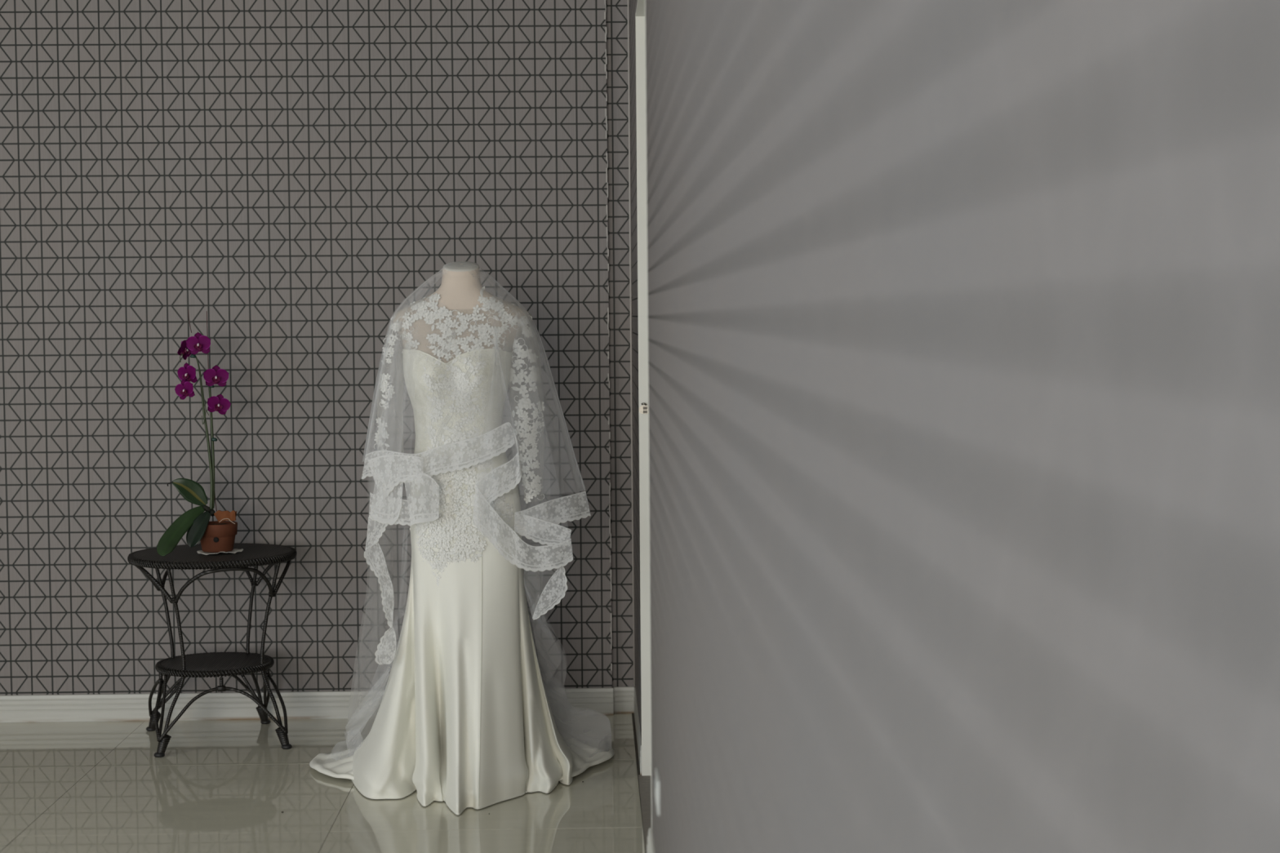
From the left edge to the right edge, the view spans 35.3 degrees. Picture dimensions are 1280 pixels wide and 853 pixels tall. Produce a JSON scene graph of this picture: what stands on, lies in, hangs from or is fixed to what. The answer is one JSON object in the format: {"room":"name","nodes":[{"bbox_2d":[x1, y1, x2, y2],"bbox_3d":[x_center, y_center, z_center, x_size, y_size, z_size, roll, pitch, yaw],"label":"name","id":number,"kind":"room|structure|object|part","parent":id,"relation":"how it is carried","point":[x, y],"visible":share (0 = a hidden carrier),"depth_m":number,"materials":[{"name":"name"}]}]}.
{"room":"bridal shop","nodes":[
{"label":"bridal shop","id":0,"kind":"room"},
{"bbox_2d":[0,0,635,695],"bbox_3d":[-2.092,-0.484,6.762,4.730,3.050,0.150,-1,3,-1],"label":"wall","id":1,"kind":"structure","parent":0,"point":[289,173],"depth_m":6.71,"materials":[{"name":"paper"}]},
{"bbox_2d":[0,688,613,723],"bbox_3d":[-2.216,0.950,6.757,4.254,0.090,0.014,-1,3,-1],"label":"baseboard","id":2,"kind":"structure","parent":1,"relation":"attached to","point":[562,701],"depth_m":6.77,"materials":[{"name":"paint"}]},
{"bbox_2d":[604,0,612,671],"bbox_3d":[-0.108,-0.606,6.726,0.008,2.866,0.003,-1,3,-1],"label":"trim","id":3,"kind":"structure","parent":1,"relation":"attached to","point":[605,0],"depth_m":6.74,"materials":[{"name":"paper"}]},
{"bbox_2d":[613,686,634,713],"bbox_3d":[-0.055,0.928,6.835,0.072,0.088,0.014,-1,3,-1],"label":"baseboard","id":4,"kind":"structure","parent":1,"relation":"attached to","point":[623,696],"depth_m":6.83,"materials":[{"name":"paint"}]},
{"bbox_2d":[627,0,635,686],"bbox_3d":[-0.032,-0.571,6.755,0.008,2.910,0.008,-1,3,-1],"label":"trim","id":5,"kind":"structure","parent":1,"relation":"attached to","point":[628,69],"depth_m":6.77,"materials":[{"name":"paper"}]},
{"bbox_2d":[0,713,645,852],"bbox_3d":[-1.934,1.346,0.932,4.550,0.061,11.800,-1,3,-1],"label":"floor","id":6,"kind":"structure","parent":0,"point":[218,786],"depth_m":5.62,"materials":[{"name":"tile"}]},
{"bbox_2d":[127,542,297,757],"bbox_3d":[-1.361,0.703,6.443,0.528,0.606,0.528,-2,4,-26],"label":"side table","id":7,"kind":"object","parent":6,"relation":"on","point":[211,664],"visible":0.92,"depth_m":6.34,"materials":[{"name":"wicker"}]},
{"bbox_3d":[-1.524,0.799,6.403,0.019,0.044,0.024,-1,3,-15],"label":"arch post","id":8,"kind":"part","parent":7,"relation":"part of","materials":[{"name":"wicker"}]},
{"bbox_3d":[-1.563,0.708,6.547,0.129,0.588,0.026,2,4,38],"label":"leg","id":9,"kind":"part","parent":7,"relation":"part of","materials":[{"name":"wicker"}]},
{"bbox_3d":[-1.450,0.724,6.239,0.023,0.588,0.120,2,4,32],"label":"leg","id":10,"kind":"part","parent":7,"relation":"part of","materials":[{"name":"wicker"}]},
{"bbox_2d":[159,652,270,676],"bbox_3d":[-1.360,0.761,6.446,0.362,0.019,0.362,-1,3,-1],"label":"shelf","id":11,"kind":"object","parent":7,"relation":"attached to","point":[211,664],"depth_m":6.39,"materials":[{"name":"wicker"}]},
{"bbox_2d":[196,548,243,555],"bbox_3d":[-1.346,0.397,6.401,0.136,0.010,0.131,1,4,29],"label":"napkin","id":12,"kind":"object","parent":7,"relation":"on","point":[235,550],"visible":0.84,"depth_m":6.38,"materials":[{"name":"fabric"}]},
{"bbox_2d":[156,309,237,556],"bbox_3d":[-1.407,0.016,6.319,0.301,0.769,0.168,-3,4,-39],"label":"potted orchid","id":13,"kind":"object","parent":12,"relation":"on","point":[214,536],"visible":1,"depth_m":6.34,"materials":[{"name":"plant"}]},
{"bbox_3d":[-1.442,-0.243,6.358,0.014,0.067,0.060,0,3,16],"label":"flower","id":14,"kind":"part","parent":13,"relation":"part of","materials":[{"name":"purple plant"}]},
{"bbox_3d":[-1.423,-0.116,6.321,0.059,0.065,0.007,1,3,24],"label":"flower","id":15,"kind":"part","parent":13,"relation":"part of","materials":[{"name":"purple plant"}]},
{"bbox_3d":[-1.422,-0.168,6.348,0.066,0.071,0.010,2,4,32],"label":"flower","id":16,"kind":"part","parent":13,"relation":"part of","materials":[{"name":"purple plant"}]},
{"bbox_3d":[-1.386,-0.263,6.335,0.067,0.072,0.009,0,3,8],"label":"flower","id":17,"kind":"part","parent":13,"relation":"part of","materials":[{"name":"purple plant"}]},
{"bbox_3d":[-1.385,0.012,6.380,0.060,0.503,0.011,-1,3,-1],"label":"stem","id":18,"kind":"part","parent":13,"relation":"part of","materials":[{"name":"green plant"}]},
{"bbox_3d":[-1.369,0.267,6.400,0.040,0.038,0.029,-1,3,-1],"label":"crown","id":19,"kind":"part","parent":13,"relation":"part of","materials":[{"name":"green plant"}]},
{"bbox_3d":[-1.358,0.057,6.388,0.015,0.405,0.010,-1,3,-1],"label":"stem","id":20,"kind":"part","parent":13,"relation":"part of","materials":[{"name":"green plant"}]},
{"bbox_3d":[-1.336,-0.160,6.342,0.065,0.070,0.009,-1,3,-11],"label":"flower","id":21,"kind":"part","parent":13,"relation":"part of","materials":[{"name":"purple plant"}]},
{"bbox_3d":[-1.334,-0.070,6.346,0.061,0.067,0.007,-2,3,-20],"label":"flower","id":22,"kind":"part","parent":13,"relation":"part of","materials":[{"name":"purple plant"}]},
{"bbox_3d":[-1.343,0.351,6.400,0.128,0.089,0.128,-1,3,-1],"label":"pot","id":23,"kind":"part","parent":13,"relation":"part of","materials":[{"name":"ceramic"}]},
{"bbox_2d":[213,510,236,522],"bbox_3d":[-1.312,0.284,6.368,0.072,0.040,0.018,-1,3,-1],"label":"shard","id":24,"kind":"object","parent":13,"relation":"on","point":[220,515],"visible":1,"depth_m":6.36,"materials":[{"name":"ceramic"}]},
{"bbox_2d":[229,510,235,520],"bbox_3d":[-1.285,0.281,6.352,0.018,0.034,0.011,-1,3,-1],"label":"shard","id":25,"kind":"object","parent":13,"relation":"in","point":[233,514],"visible":1,"depth_m":6.35,"materials":[{"name":"ceramic"}]},
{"bbox_3d":[-1.304,0.804,6.272,0.024,0.044,0.019,-1,3,-18],"label":"arch post","id":26,"kind":"part","parent":7,"relation":"part of","materials":[{"name":"wicker"}]},
{"bbox_3d":[-1.264,0.700,6.640,0.019,0.588,0.112,1,3,20],"label":"leg","id":27,"kind":"part","parent":7,"relation":"part of","materials":[{"name":"wicker"}]},
{"bbox_3d":[-1.200,0.791,6.492,0.019,0.044,0.024,-1,3,-15],"label":"arch post","id":28,"kind":"part","parent":7,"relation":"part of","materials":[{"name":"wicker"}]},
{"bbox_3d":[-1.145,0.715,6.355,0.043,0.588,0.140,-4,4,-44],"label":"leg","id":29,"kind":"part","parent":7,"relation":"part of","materials":[{"name":"wicker"}]},
{"bbox_2d":[393,261,529,363],"bbox_3d":[-0.514,0.279,5.806,0.313,1.507,0.332,3,4,43],"label":"mannequin","id":30,"kind":"object","parent":6,"relation":"on","point":[460,289],"visible":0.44,"depth_m":5.72,"materials":[{"name":"beige fabric"}]},
{"bbox_2d":[309,286,614,815],"bbox_3d":[-0.506,0.304,5.988,0.837,1.433,0.918,3,4,44],"label":"gown","id":31,"kind":"object","parent":30,"relation":"on","point":[464,719],"visible":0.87,"depth_m":5.70,"materials":[{"name":"fabric"}]},
{"bbox_2d":[360,262,611,757],"bbox_3d":[-0.516,0.275,6.008,0.853,1.522,0.806,-1,3,-1],"label":"veil","id":32,"kind":"object","parent":30,"relation":"attached to","point":[389,469],"visible":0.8,"depth_m":5.64,"materials":[{"name":"fabric"}]},
{"bbox_2d":[629,0,1279,852],"bbox_3d":[0.208,-0.191,0.886,0.200,3.020,11.780,-1,3,-1],"label":"wall","id":33,"kind":"structure","parent":0,"point":[963,316],"depth_m":0.71,"materials":[{"name":"paint"}]},
{"bbox_2d":[633,687,641,774],"bbox_3d":[-0.007,0.954,6.369,0.006,0.088,0.920,-1,3,-1],"label":"baseboard","id":34,"kind":"structure","parent":33,"relation":"attached to","point":[635,704],"depth_m":6.24,"materials":[{"name":"paint"}]},
{"bbox_2d":[635,0,652,852],"bbox_3d":[0.116,-0.038,5.221,0.232,2.234,1.262,-1,3,-1],"label":"door frame","id":35,"kind":"structure","parent":33,"relation":"in","point":[645,779],"depth_m":5.83,"materials":[{"name":"white paint"},{"name":"metal"}]},
{"bbox_3d":[0.015,-0.049,5.835,0.037,0.025,0.005,-1,3,-1],"label":"strike plate","id":36,"kind":"part","parent":35,"relation":"part of","materials":[{"name":"silver metal"}]},
{"bbox_2d":[646,827,654,852],"bbox_3d":[0.136,1.299,-0.012,0.014,0.105,9.826,-1,3,-1],"label":"baseboard","id":37,"kind":"structure","parent":33,"relation":"attached to","point":[650,846],"depth_m":4.79,"materials":[{"name":"white paint"}]},
{"bbox_2d":[654,768,659,816],"bbox_3d":[0.036,0.785,4.332,0.007,0.076,0.132,-1,3,-1],"label":"wall outlet","id":38,"kind":"object","parent":33,"relation":"attached to","point":[656,780],"visible":1,"depth_m":4.29,"materials":[{"name":"white plastic"}]},
{"bbox_2d":[654,778,657,804],"bbox_3d":[0.035,0.785,4.332,0.003,0.040,0.084,-1,3,-1],"label":"socket","id":39,"kind":"object","parent":38,"relation":"attached to","point":[655,780],"depth_m":4.29,"materials":[{"name":"white plastic"}]}
]}

